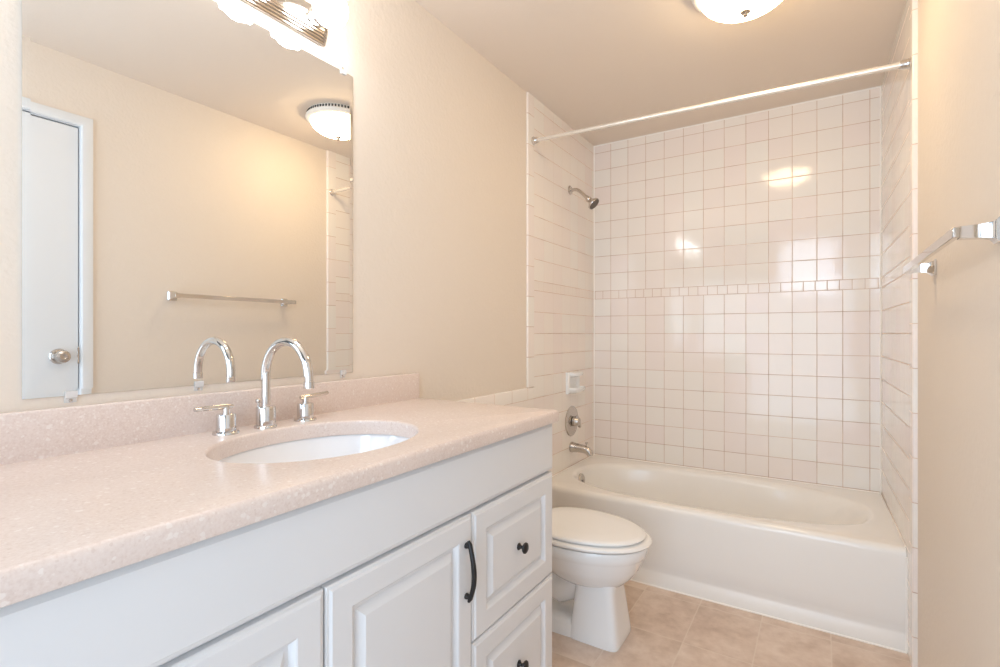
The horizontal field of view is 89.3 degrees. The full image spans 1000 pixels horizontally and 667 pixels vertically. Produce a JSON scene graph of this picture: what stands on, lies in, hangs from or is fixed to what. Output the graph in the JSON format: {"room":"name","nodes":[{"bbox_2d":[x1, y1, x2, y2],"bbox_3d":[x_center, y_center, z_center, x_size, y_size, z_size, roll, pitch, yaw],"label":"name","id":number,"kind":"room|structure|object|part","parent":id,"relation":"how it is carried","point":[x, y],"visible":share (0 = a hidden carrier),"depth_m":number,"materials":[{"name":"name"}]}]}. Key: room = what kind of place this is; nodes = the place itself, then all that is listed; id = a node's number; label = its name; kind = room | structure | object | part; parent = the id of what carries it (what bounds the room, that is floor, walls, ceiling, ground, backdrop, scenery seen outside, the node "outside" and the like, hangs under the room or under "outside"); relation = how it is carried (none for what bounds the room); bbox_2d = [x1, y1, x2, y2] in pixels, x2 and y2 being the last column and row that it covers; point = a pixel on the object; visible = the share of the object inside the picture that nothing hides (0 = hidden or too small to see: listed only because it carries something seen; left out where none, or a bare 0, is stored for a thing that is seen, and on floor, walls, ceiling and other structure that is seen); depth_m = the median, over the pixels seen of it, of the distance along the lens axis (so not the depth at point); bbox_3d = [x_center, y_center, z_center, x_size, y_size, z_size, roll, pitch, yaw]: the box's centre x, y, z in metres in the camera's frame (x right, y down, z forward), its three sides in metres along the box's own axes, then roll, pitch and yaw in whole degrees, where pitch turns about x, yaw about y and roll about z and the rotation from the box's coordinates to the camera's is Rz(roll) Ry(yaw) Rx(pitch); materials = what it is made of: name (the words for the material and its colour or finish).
{"room":"bathroom","nodes":[
{"label":"bathroom","id":0,"kind":"room"},
{"bbox_2d":[0,0,593,475],"bbox_3d":[-0.332,-0.028,1.884,0.100,2.364,3.550,0,0,32],"label":"wall","id":1,"kind":"structure","parent":0,"point":[439,130],"depth_m":1.97,"materials":[{"name":"beige paint"}]},
{"bbox_2d":[22,0,352,402],"bbox_3d":[-0.671,-0.343,1.262,0.008,0.956,0.780,0,0,32],"label":"mirror","id":2,"kind":"object","parent":1,"relation":"attached to","point":[187,165],"visible":1,"depth_m":1.16,"materials":[{"name":"silver mirror"}]},
{"bbox_2d":[0,373,418,464],"bbox_3d":[-0.767,0.194,1.098,0.020,0.103,1.753,0,0,32],"label":"backsplash","id":3,"kind":"structure","parent":1,"relation":"attached to","point":[28,435],"depth_m":1.11,"materials":[{"name":"beige stone"}]},
{"bbox_2d":[242,0,347,45],"bbox_3d":[-0.613,-0.898,1.227,0.143,0.100,0.576,0,0,32],"label":"vanity light","id":4,"kind":"object","parent":1,"relation":"attached to","point":[313,21],"visible":1,"depth_m":1.39,"materials":[{"name":"silver metal"}]},
{"bbox_2d":[308,7,322,27],"bbox_3d":[-0.515,-0.898,1.435,0.022,0.054,0.054,0,0,32],"label":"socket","id":5,"kind":"object","parent":4,"relation":"attached to","point":[313,22],"depth_m":1.42,"materials":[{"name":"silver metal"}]},
{"bbox_3d":[-0.472,-0.900,1.408,0.098,0.095,0.095,0,0,32],"label":"globe bulb","id":6,"kind":"part","parent":4,"relation":"part of","materials":[{"name":"white glass"}]},
{"bbox_2d":[457,387,533,404],"bbox_3d":[-0.078,0.302,2.197,0.009,0.060,0.931,0,0,32],"label":"trim","id":7,"kind":"structure","parent":1,"relation":"attached to","point":[508,397],"depth_m":2.35,"materials":[{"name":"stone"}]},
{"bbox_2d":[526,92,533,387],"bbox_3d":[0.154,-0.469,2.564,0.009,1.482,0.064,0,0,32],"label":"trim","id":8,"kind":"structure","parent":1,"relation":"attached to","point":[529,97],"depth_m":2.55,"materials":[{"name":"tile"}]},
{"bbox_2d":[565,406,580,435],"bbox_3d":[0.442,0.514,2.962,0.053,0.177,0.177,0,0,32],"label":"shower valve","id":9,"kind":"object","parent":1,"relation":"attached to","point":[572,420],"visible":1,"depth_m":2.94,"materials":[{"name":"silver metal"}]},
{"bbox_3d":[0.449,0.517,2.958,0.037,0.074,0.060,0,0,32],"label":"lever handle","id":10,"kind":"part","parent":9,"relation":"part of","materials":[{"name":"silver metal"}]},
{"bbox_2d":[566,371,585,393],"bbox_3d":[0.453,0.285,2.957,0.077,0.125,0.160,0,0,32],"label":"soap dish","id":11,"kind":"object","parent":1,"relation":"attached to","point":[573,386],"visible":1,"depth_m":2.92,"materials":[{"name":"white ceramic"}]},
{"bbox_2d":[569,442,592,455],"bbox_3d":[0.475,0.665,2.935,0.138,0.078,0.061,0,0,32],"label":"tub spout","id":12,"kind":"object","parent":1,"relation":"attached to","point":[573,447],"visible":1,"depth_m":2.92,"materials":[{"name":"silver metal"}]},
{"bbox_2d":[568,186,598,208],"bbox_3d":[0.483,-0.786,2.910,0.176,0.154,0.074,0,0,32],"label":"showerhead","id":13,"kind":"object","parent":1,"relation":"attached to","point":[593,202],"visible":1,"depth_m":2.89,"materials":[{"name":"silver metal"}]},
{"bbox_3d":[0.457,-0.808,2.927,0.113,0.076,0.020,0,0,32],"label":"arm","id":14,"kind":"part","parent":13,"relation":"part of","materials":[{"name":"silver metal"}]},
{"bbox_2d":[531,57,911,144],"bbox_3d":[0.796,-0.959,2.167,1.502,0.083,0.042,0,0,33],"label":"shower curtain rod","id":15,"kind":"object","parent":1,"relation":"attached to","point":[904,64],"visible":1,"depth_m":2.03,"materials":[{"name":"white metal"}]},
{"bbox_2d":[415,0,906,145],"bbox_3d":[0.324,-1.240,1.409,1.717,0.060,3.650,0,0,32],"label":"ceiling","id":16,"kind":"structure","parent":0,"point":[590,63],"depth_m":2.18,"materials":[{"name":"beige paint"}]},
{"bbox_2d":[691,0,781,22],"bbox_3d":[0.834,-1.142,1.721,0.346,0.136,0.346,0,0,32],"label":"ceiling light","id":17,"kind":"object","parent":16,"relation":"attached to","point":[724,11],"visible":1,"depth_m":1.73,"materials":[{"name":"white glass"}]},
{"bbox_2d":[552,580,910,666],"bbox_3d":[-0.117,1.184,0.712,1.717,0.060,5.300,0,0,32],"label":"floor","id":18,"kind":"structure","parent":0,"point":[669,628],"depth_m":1.88,"materials":[{"name":"tile"}]},
{"bbox_2d":[0,424,551,666],"bbox_3d":[-0.524,0.713,0.943,0.578,0.882,1.748,0,0,32],"label":"vanity cabinet","id":19,"kind":"object","parent":18,"relation":"on","point":[447,562],"visible":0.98,"depth_m":0.89,"materials":[{"name":"white wood"}]},
{"bbox_3d":[-0.405,0.735,0.663,0.018,0.628,0.413,0,0,32],"label":"door","id":20,"kind":"part","parent":19,"relation":"part of","materials":[{"name":"white wood"}]},
{"bbox_2d":[0,373,558,607],"bbox_3d":[-0.532,0.206,0.956,0.570,0.128,1.764,0,0,32],"label":"countertop","id":21,"kind":"structure","parent":19,"relation":"on","point":[89,491],"depth_m":0.90,"materials":[{"name":"beige stone"}]},
{"bbox_2d":[193,337,328,435],"bbox_3d":[-0.578,0.121,1.270,0.252,0.225,0.281,0,0,-12],"label":"faucet","id":22,"kind":"object","parent":21,"relation":"on","point":[265,413],"visible":1,"depth_m":1.24,"materials":[{"name":"silver metal"}]},
{"bbox_3d":[-0.651,0.169,1.153,0.012,0.014,0.094,0,0,23],"label":"lever","id":23,"kind":"part","parent":22,"relation":"part of","materials":[{"name":"silver metal"}]},
{"bbox_3d":[-0.639,0.201,1.181,0.057,0.064,0.057,0,0,32],"label":"handle","id":24,"kind":"part","parent":22,"relation":"part of","materials":[{"name":"silver metal"}]},
{"bbox_3d":[-0.582,0.207,1.259,0.052,0.053,0.052,0,0,32],"label":"spout","id":25,"kind":"part","parent":22,"relation":"part of","materials":[{"name":"silver metal"}]},
{"bbox_3d":[-0.511,0.096,1.214,0.190,0.175,0.024,0,0,32],"label":"spout","id":26,"kind":"part","parent":22,"relation":"part of","materials":[{"name":"silver metal"}]},
{"bbox_3d":[-0.524,0.201,1.363,0.057,0.064,0.057,0,0,32],"label":"handle","id":27,"kind":"part","parent":22,"relation":"part of","materials":[{"name":"silver metal"}]},
{"bbox_3d":[-0.509,0.169,1.389,0.012,0.014,0.093,0,0,30],"label":"lever","id":28,"kind":"part","parent":22,"relation":"part of","materials":[{"name":"silver metal"}]},
{"bbox_2d":[220,434,408,462],"bbox_3d":[-0.397,0.342,1.138,0.426,0.142,0.534,0,0,32],"label":"sink","id":29,"kind":"object","parent":21,"relation":"in","point":[339,445],"visible":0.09,"depth_m":1.31,"materials":[{"name":"white ceramic"}]},
{"bbox_3d":[-0.182,0.735,1.015,0.018,0.628,0.413,0,0,32],"label":"door","id":30,"kind":"part","parent":19,"relation":"part of","materials":[{"name":"white wood"}]},
{"bbox_3d":[-0.066,0.544,1.154,0.030,0.143,0.015,0,0,32],"label":"handle","id":31,"kind":"part","parent":19,"relation":"part of","materials":[{"name":"black metal"}]},
{"bbox_3d":[0.043,0.574,1.370,0.018,0.306,0.419,0,0,32],"label":"drawer","id":32,"kind":"part","parent":19,"relation":"part of","materials":[{"name":"white wood"}]},
{"bbox_3d":[0.043,0.890,1.370,0.018,0.318,0.419,0,0,32],"label":"drawer","id":33,"kind":"part","parent":19,"relation":"part of","materials":[{"name":"white wood"}]},
{"bbox_3d":[0.061,0.890,1.358,0.028,0.030,0.030,0,0,32],"label":"knob","id":34,"kind":"part","parent":19,"relation":"part of","materials":[{"name":"black metal"}]},
{"bbox_3d":[0.061,0.574,1.358,0.028,0.030,0.030,0,0,32],"label":"knob","id":35,"kind":"part","parent":19,"relation":"part of","materials":[{"name":"black metal"}]},
{"bbox_2d":[551,507,651,651],"bbox_3d":[0.256,0.786,2.036,0.695,0.735,0.426,0,0,32],"label":"toilet","id":36,"kind":"object","parent":18,"relation":"on","point":[595,553],"visible":0.55,"depth_m":1.87,"materials":[{"name":"white ceramic"}]},
{"bbox_3d":[0.339,0.751,1.984,0.458,0.018,0.342,0,0,32],"label":"lid","id":37,"kind":"part","parent":36,"relation":"part of","materials":[{"name":"white plastic"}]},
{"bbox_3d":[0.349,0.771,1.977,0.475,0.018,0.366,0,0,32],"label":"seat","id":38,"kind":"part","parent":36,"relation":"part of","materials":[{"name":"white plastic"}]},
{"bbox_2d":[552,454,907,653],"bbox_3d":[1.037,0.967,2.547,1.508,0.380,0.762,0,0,32],"label":"bathtub","id":39,"kind":"object","parent":18,"relation":"on","point":[825,558],"visible":0.84,"depth_m":2.18,"materials":[{"name":"white ceramic"}]},
{"bbox_3d":[0.473,0.846,2.909,0.030,0.080,0.080,0,0,32],"label":"overflow plate","id":40,"kind":"part","parent":39,"relation":"part of","materials":[{"name":"silver metal"}]},
{"bbox_2d":[595,88,879,491],"bbox_3d":[1.249,-0.028,2.869,1.517,2.364,0.006,0,0,32],"label":"wall","id":41,"kind":"structure","parent":0,"point":[737,260],"depth_m":2.80,"materials":[{"name":"tile"}]},
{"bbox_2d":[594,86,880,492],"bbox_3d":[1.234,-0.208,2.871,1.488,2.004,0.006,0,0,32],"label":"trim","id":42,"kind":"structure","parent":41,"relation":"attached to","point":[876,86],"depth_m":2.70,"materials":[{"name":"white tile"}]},
{"bbox_2d":[881,0,999,666],"bbox_3d":[0.997,-0.028,0.987,0.129,2.364,3.456,0,0,32],"label":"wall","id":43,"kind":"structure","parent":0,"point":[959,40],"depth_m":1.31,"materials":[{"name":"beige paint"}]},
{"bbox_2d":[909,0,917,666],"bbox_3d":[1.432,-0.028,1.754,0.015,2.364,0.064,0,0,32],"label":"trim","id":44,"kind":"structure","parent":43,"relation":"attached to","point":[913,4],"depth_m":1.73,"materials":[{"name":"tile"}]},
{"bbox_2d":[903,216,999,275],"bbox_3d":[1.058,-0.189,1.216,0.070,0.045,0.688,0,0,32],"label":"towel bar","id":45,"kind":"object","parent":43,"relation":"attached to","point":[990,231],"visible":1,"depth_m":0.96,"materials":[{"name":"silver metal"}]},
{"bbox_3d":[1.227,-0.189,1.473,0.058,0.045,0.043,0,0,32],"label":"post","id":46,"kind":"part","parent":45,"relation":"part of","materials":[{"name":"silver metal"}]},
{"bbox_3d":[0.890,-0.189,0.941,0.058,0.045,0.043,0,0,32],"label":"post","id":47,"kind":"part","parent":45,"relation":"part of","materials":[{"name":"silver metal"}]}
]}

